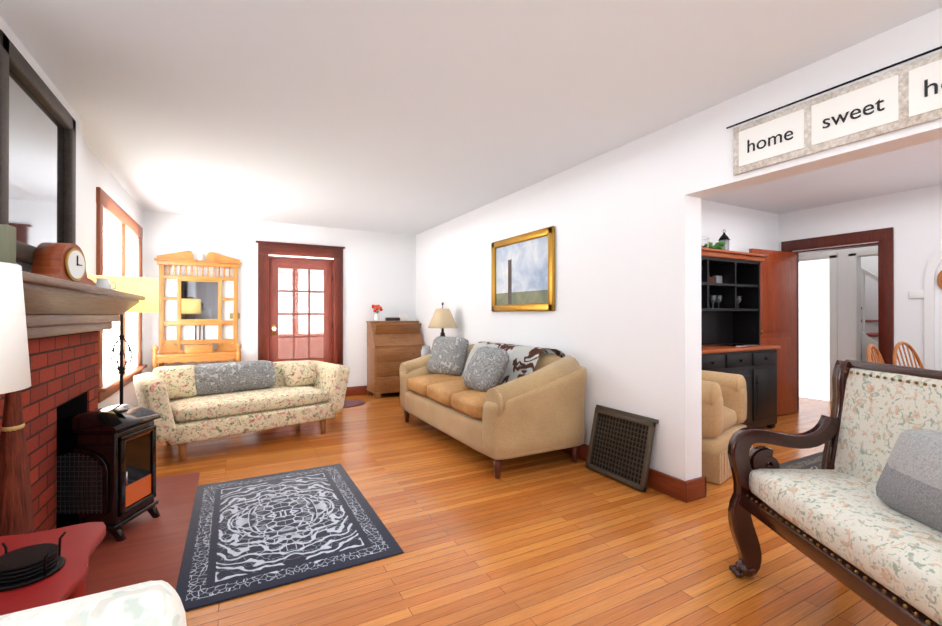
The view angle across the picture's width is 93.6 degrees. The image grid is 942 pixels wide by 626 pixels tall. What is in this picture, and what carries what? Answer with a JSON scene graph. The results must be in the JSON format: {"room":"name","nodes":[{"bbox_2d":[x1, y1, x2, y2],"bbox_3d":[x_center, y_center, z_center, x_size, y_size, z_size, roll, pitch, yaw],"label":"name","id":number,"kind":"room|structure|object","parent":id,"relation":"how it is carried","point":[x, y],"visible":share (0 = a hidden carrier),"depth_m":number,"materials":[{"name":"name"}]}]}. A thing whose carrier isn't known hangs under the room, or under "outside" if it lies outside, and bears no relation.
{"room":"living room","nodes":[
{"label":"living room","id":0,"kind":"room"},
{"bbox_2d":[0,390,33,535],"bbox_3d":[-1.715,0.433,1.656,0.109,0.822,0.167,0,0,-28],"label":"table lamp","id":1,"kind":"object","parent":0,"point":[16,512],"visible":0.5,"depth_m":1.62,"materials":[{"name":"wood"}]},
{"bbox_2d":[0,16,82,272],"bbox_3d":[-1.974,-0.025,1.711,0.095,2.500,2.720,0,0,-28],"label":"wall","id":2,"kind":"structure","parent":0,"point":[5,28],"depth_m":2.78,"materials":[{"name":"white paint"}]},
{"bbox_2d":[0,29,75,264],"bbox_3d":[-2.153,-0.694,2.208,0.046,0.920,0.980,0,0,-28],"label":"mirror","id":3,"kind":"object","parent":2,"relation":"attached to","point":[37,164],"visible":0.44,"depth_m":2.15,"materials":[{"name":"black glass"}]},
{"bbox_2d":[0,271,144,532],"bbox_3d":[-2.003,0.551,2.108,0.419,1.350,2.220,0,0,-28],"label":"fireplace","id":4,"kind":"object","parent":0,"point":[66,321],"depth_m":2.16,"materials":[{"name":"red brick"}]},
{"bbox_2d":[0,224,15,263],"bbox_3d":[-1.502,-0.199,1.293,0.245,0.140,0.050,0,0,-22],"label":"book","id":5,"kind":"object","parent":4,"relation":"on","point":[7,243],"visible":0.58,"depth_m":1.32,"materials":[{"name":"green paper"}]},
{"bbox_2d":[30,242,95,285],"bbox_3d":[-2.018,-0.236,2.186,0.126,0.220,0.400,0,0,-16],"label":"mantel clock","id":6,"kind":"object","parent":4,"relation":"on","point":[64,261],"visible":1,"depth_m":2.12,"materials":[{"name":"brown wood"}]},
{"bbox_2d":[96,278,116,289],"bbox_3d":[-2.268,-0.169,2.745,0.111,0.090,0.084,0,0,-28],"label":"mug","id":7,"kind":"object","parent":4,"relation":"on","point":[103,282],"visible":0.71,"depth_m":2.72,"materials":[{"name":"white ceramic"}]},
{"bbox_2d":[82,141,142,408],"bbox_3d":[-2.003,-0.026,1.485,0.170,2.500,9.250,0,0,-28],"label":"wall","id":8,"kind":"structure","parent":0,"point":[96,172],"depth_m":3.91,"materials":[{"name":"white paint"}]},
{"bbox_2d":[96,187,146,402],"bbox_3d":[-3.504,-0.141,4.397,0.195,1.750,1.960,0,0,-28],"label":"window","id":9,"kind":"structure","parent":8,"relation":"in","point":[115,242],"depth_m":4.29,"materials":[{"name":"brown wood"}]},
{"bbox_2d":[143,211,415,386],"bbox_3d":[-2.431,-0.009,6.411,3.745,2.500,0.170,0,0,-28],"label":"wall","id":10,"kind":"structure","parent":0,"point":[379,268],"depth_m":6.04,"materials":[{"name":"white paint"}]},
{"bbox_2d":[230,313,239,318],"bbox_3d":[-3.160,0.039,5.914,0.120,0.075,0.008,0,0,-28],"label":"switch plate","id":11,"kind":"object","parent":10,"relation":"attached to","point":[231,315],"visible":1,"depth_m":5.90,"materials":[{"name":"gold metal"}]},
{"bbox_2d":[256,241,344,364],"bbox_3d":[-2.447,0.128,6.382,1.200,2.225,0.205,0,0,-28],"label":"door frame","id":12,"kind":"structure","parent":10,"relation":"attached to","point":[266,249],"depth_m":6.29,"materials":[{"name":"brown wood"}]},
{"bbox_2d":[269,258,332,362],"bbox_3d":[-2.416,0.232,6.340,0.865,1.993,0.130,0,0,-28],"label":"back door","id":13,"kind":"structure","parent":10,"relation":"in","point":[300,312],"depth_m":6.36,"materials":[{"name":"brown wood"}]},
{"bbox_2d":[345,385,366,395],"bbox_3d":[-1.404,1.175,6.850,1.105,0.135,0.022,0,0,-28],"label":"baseboard","id":14,"kind":"structure","parent":10,"relation":"attached to","point":[355,390],"depth_m":6.66,"materials":[{"name":"brown wood"}]},
{"bbox_2d":[0,0,941,234],"bbox_3d":[1.822,-1.319,3.452,8.825,0.100,9.480,0,0,-28],"label":"ceiling","id":15,"kind":"structure","parent":0,"point":[412,117],"depth_m":2.52,"materials":[{"name":"white paint"}]},
{"bbox_2d":[156,392,896,625],"bbox_3d":[1.822,1.280,3.443,8.825,0.100,9.480,0,0,-28],"label":"floor","id":16,"kind":"structure","parent":0,"point":[556,538],"depth_m":2.32,"materials":[{"name":"brown wood"}]},
{"bbox_2d":[0,522,105,615],"bbox_3d":[-1.184,0.922,0.952,0.549,0.600,0.621,0,0,-28],"label":"table","id":17,"kind":"object","parent":16,"relation":"on","point":[80,543],"visible":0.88,"depth_m":1.11,"materials":[{"name":"red paint"}]},
{"bbox_2d":[0,262,30,393],"bbox_3d":[-1.207,0.252,0.976,0.336,0.735,0.336,0,0,-28],"label":"lamp","id":18,"kind":"object","parent":17,"relation":"on","point":[15,375],"visible":1,"depth_m":1.02,"materials":[{"name":"white fabric"}]},
{"bbox_2d":[0,532,65,591],"bbox_3d":[-1.061,0.589,1.053,0.144,0.062,0.144,0,0,-28],"label":"coasters","id":19,"kind":"object","parent":17,"relation":"on","point":[25,566],"visible":1,"depth_m":1.03,"materials":[{"name":"black"}]},
{"bbox_2d":[0,580,186,625],"bbox_3d":[-0.455,0.706,-0.225,0.932,0.924,2.152,0,0,-28],"label":"upholstered seat","id":20,"kind":"object","parent":16,"relation":"on","point":[154,603],"visible":1,"depth_m":0.73,"materials":[{"name":"fabric"}]},
{"bbox_2d":[87,275,158,403],"bbox_3d":[-2.601,0.485,3.291,0.456,1.490,0.456,0,0,-28],"label":"floor lamp","id":21,"kind":"object","parent":16,"relation":"on","point":[147,288],"visible":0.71,"depth_m":3.25,"materials":[{"name":"yellow fabric"}]},
{"bbox_2d":[86,472,199,595],"bbox_3d":[-1.829,1.222,2.233,0.660,0.012,2.300,0,0,-28],"label":"hearth","id":22,"kind":"object","parent":16,"relation":"on","point":[149,548],"visible":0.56,"depth_m":2.30,"materials":[{"name":"paint"}]},
{"bbox_2d":[56,404,160,540],"bbox_3d":[-2.102,0.889,2.501,0.490,0.686,0.350,0,0,-1],"label":"electric stove","id":23,"kind":"object","parent":22,"relation":"on","point":[106,467],"visible":0.88,"depth_m":2.35,"materials":[{"name":"black metal"}]},
{"bbox_2d":[152,251,241,369],"bbox_3d":[-3.432,0.223,5.585,0.960,2.030,0.322,0,0,-28],"label":"hutch","id":24,"kind":"object","parent":16,"relation":"on","point":[199,299],"visible":0.94,"depth_m":5.65,"materials":[{"name":"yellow wood"}]},
{"bbox_2d":[133,360,349,461],"bbox_3d":[-2.187,0.860,4.347,1.755,0.747,0.831,0,0,-43],"label":"floral sofa","id":25,"kind":"object","parent":16,"relation":"on","point":[193,403],"visible":0.96,"depth_m":4.11,"materials":[{"name":"beige fabric"}]},
{"bbox_2d":[176,464,403,611],"bbox_3d":[-1.142,1.223,2.688,1.000,0.008,1.520,0,0,-28],"label":"rug","id":26,"kind":"object","parent":16,"relation":"on","point":[248,536],"visible":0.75,"depth_m":2.43,"materials":[{"name":"grey fabric"}]},
{"bbox_2d":[343,400,364,407],"bbox_3d":[-1.849,1.233,5.964,0.840,0.010,0.554,0,0,-28],"label":"area rug","id":27,"kind":"object","parent":16,"relation":"on","point":[350,403],"visible":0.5,"depth_m":6.00,"materials":[{"name":"fabric"}]},
{"bbox_2d":[366,305,423,398],"bbox_3d":[-1.147,0.557,6.730,0.780,1.370,0.477,0,0,-28],"label":"secretary desk","id":28,"kind":"object","parent":16,"relation":"on","point":[393,344],"visible":0.69,"depth_m":6.54,"materials":[{"name":"brown wood"}]},
{"bbox_2d":[399,336,586,478],"bbox_3d":[0.070,0.748,4.342,0.921,0.970,2.194,0,0,-28],"label":"sofa","id":29,"kind":"object","parent":16,"relation":"on","point":[498,403],"visible":1,"depth_m":3.58,"materials":[{"name":"beige fabric"}]},
{"bbox_2d":[702,370,752,483],"bbox_3d":[1.780,0.786,3.717,0.804,0.870,0.824,0,0,-43],"label":"armchair","id":30,"kind":"object","parent":16,"relation":"on","point":[724,406],"visible":0.38,"depth_m":3.25,"materials":[{"name":"beige fabric"}]},
{"bbox_2d":[701,231,780,427],"bbox_3d":[2.552,0.143,4.603,1.542,2.182,0.515,0,0,-28],"label":"hutch","id":31,"kind":"object","parent":16,"relation":"on","point":[730,312],"visible":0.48,"depth_m":4.69,"materials":[{"name":"black paint"}]},
{"bbox_2d":[779,452,822,468],"bbox_3d":[3.974,1.223,2.784,2.540,0.008,2.800,0,0,-28],"label":"dining rug","id":32,"kind":"object","parent":16,"relation":"on","point":[813,461],"depth_m":3.59,"materials":[{"name":"grey fabric"}]},
{"bbox_2d":[866,344,884,363],"bbox_3d":[3.290,0.731,3.270,0.506,0.976,0.524,0,0,-36],"label":"chair","id":33,"kind":"object","parent":32,"relation":"on","point":[869,353],"visible":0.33,"depth_m":3.46,"materials":[{"name":"brown wood"}]},
{"bbox_2d":[893,341,923,368],"bbox_3d":[3.825,0.732,3.592,0.506,0.976,0.524,0,0,-23],"label":"chair","id":34,"kind":"object","parent":32,"relation":"on","point":[908,346],"visible":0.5,"depth_m":3.81,"materials":[{"name":"brown wood"}]},
{"bbox_2d":[728,359,941,625],"bbox_3d":[1.468,0.721,1.199,0.575,1.022,1.795,0,0,2],"label":"settee","id":35,"kind":"object","parent":16,"relation":"on","point":[859,513],"visible":1,"depth_m":1.65,"materials":[{"name":"beige fabric"}]},
{"bbox_3d":[-0.470,0.928,5.640,0.580,0.620,0.480,0,0,-28],"label":"end table","id":36,"kind":"object","parent":16,"relation":"on","visible":0},
{"bbox_2d":[421,345,430,356],"bbox_3d":[-0.565,0.511,5.522,0.120,0.210,0.117,0,0,-28],"label":"jar","id":37,"kind":"object","parent":36,"relation":"on","point":[425,350],"visible":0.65,"depth_m":5.48,"materials":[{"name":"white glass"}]},
{"bbox_2d":[428,302,456,336],"bbox_3d":[-0.364,0.239,5.677,0.380,0.754,0.380,0,0,-28],"label":"table lamp","id":38,"kind":"object","parent":36,"relation":"on","point":[442,318],"visible":0.54,"depth_m":5.57,"materials":[{"name":"beige fabric"}]},
{"bbox_2d":[416,7,941,480],"bbox_3d":[1.335,-0.020,3.185,0.170,2.500,9.080,0,0,-28],"label":"wall","id":39,"kind":"structure","parent":0,"point":[621,323],"depth_m":3.20,"materials":[{"name":"white paint"}]},
{"bbox_2d":[491,226,554,311],"bbox_3d":[0.499,-0.406,4.514,0.036,0.780,1.090,0,0,-28],"label":"picture","id":40,"kind":"object","parent":39,"relation":"attached to","point":[522,272],"visible":0.98,"depth_m":4.44,"materials":[{"name":"fabric"}]},
{"bbox_2d":[585,405,658,491],"bbox_3d":[1.097,0.977,3.281,0.033,0.495,0.590,15,-7,-27],"label":"air vent","id":41,"kind":"object","parent":39,"relation":"in","point":[620,446],"visible":0.98,"depth_m":3.25,"materials":[{"name":"grey metal"}]},
{"bbox_2d":[560,444,690,502],"bbox_3d":[0.249,1.168,4.997,0.022,0.135,4.852,0,0,-28],"label":"baseboard","id":42,"kind":"structure","parent":39,"relation":"attached to","point":[680,489],"depth_m":2.99,"materials":[{"name":"brown wood"}]},
{"bbox_2d":[691,475,705,497],"bbox_3d":[1.283,1.163,3.481,0.022,0.135,1.202,0,0,-28],"label":"baseboard","id":43,"kind":"structure","parent":39,"relation":"attached to","point":[698,485],"depth_m":2.92,"materials":[{"name":"brown wood"}]},
{"bbox_2d":[726,46,941,174],"bbox_3d":[1.806,-0.954,2.093,0.035,0.289,1.195,0,0,-28],"label":"home sign","id":44,"kind":"object","parent":39,"relation":"attached to","point":[902,97],"visible":0.98,"depth_m":2.11,"materials":[{"name":"white"}]},
{"bbox_2d":[701,199,778,252],"bbox_3d":[2.466,-0.014,4.947,3.490,2.500,0.150,0,0,-28],"label":"wall","id":45,"kind":"structure","parent":0,"point":[746,229],"depth_m":5.26,"materials":[{"name":"white paint"}]},
{"bbox_2d":[749,248,796,414],"bbox_3d":[3.618,0.240,5.287,0.840,1.970,0.196,0,0,-24],"label":"room door","id":46,"kind":"structure","parent":45,"relation":"in","point":[778,298],"depth_m":5.31,"materials":[{"name":"brown wood"}]},
{"bbox_2d":[799,246,877,360],"bbox_3d":[5.322,-0.011,5.854,0.120,2.500,3.800,0,0,-28],"label":"wall","id":47,"kind":"structure","parent":0,"point":[869,263],"depth_m":5.94,"materials":[{"name":"white paint"}]},
{"bbox_2d":[799,247,877,401],"bbox_3d":[5.165,0.192,5.996,0.020,2.095,1.870,0,0,-28],"label":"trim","id":48,"kind":"structure","parent":47,"relation":"attached to","point":[818,337],"depth_m":6.31,"materials":[{"name":"white"}]},
{"bbox_2d":[778,184,941,370],"bbox_3d":[5.284,-0.020,3.266,0.120,2.500,5.480,0,0,-28],"label":"wall","id":49,"kind":"structure","parent":0,"point":[913,218],"depth_m":4.60,"materials":[{"name":"white paint"}]},
{"bbox_2d":[781,227,893,411],"bbox_3d":[4.250,0.166,5.162,0.142,2.140,1.080,0,0,-28],"label":"door frame","id":50,"kind":"structure","parent":49,"relation":"attached to","point":[884,237],"depth_m":4.75,"materials":[{"name":"brown wood"}]},
{"bbox_2d":[909,291,923,298],"bbox_3d":[4.541,-0.186,4.503,0.012,0.080,0.120,0,0,-28],"label":"light switch","id":51,"kind":"object","parent":49,"relation":"attached to","point":[916,294],"visible":1,"depth_m":4.50,"materials":[{"name":"white plastic"}]},
{"bbox_2d":[924,248,941,369],"bbox_3d":[4.763,0.230,4.087,0.016,2.005,0.830,0,0,-28],"label":"trim","id":52,"kind":"structure","parent":49,"relation":"attached to","point":[929,326],"depth_m":4.41,"materials":[{"name":"white wood"}]},
{"bbox_2d":[937,271,941,288],"bbox_3d":[4.635,-0.327,4.315,0.020,0.204,0.122,0,0,-28],"label":"frame","id":53,"kind":"object","parent":49,"relation":"attached to","point":[939,279],"visible":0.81,"depth_m":4.34,"materials":[{"name":"brown wood"}]},
{"bbox_3d":[5.929,1.290,6.176,1.000,0.100,3.800,0,0,-28],"label":"floor","id":54,"kind":"structure","parent":0,"visible":0},
{"bbox_2d":[861,267,877,361],"bbox_3d":[5.803,0.034,6.136,0.895,2.653,2.021,0,0,-28],"label":"staircase","id":55,"kind":"structure","parent":54,"relation":"on","point":[869,332],"depth_m":6.05,"materials":[{"name":"white wood"}]}
]}

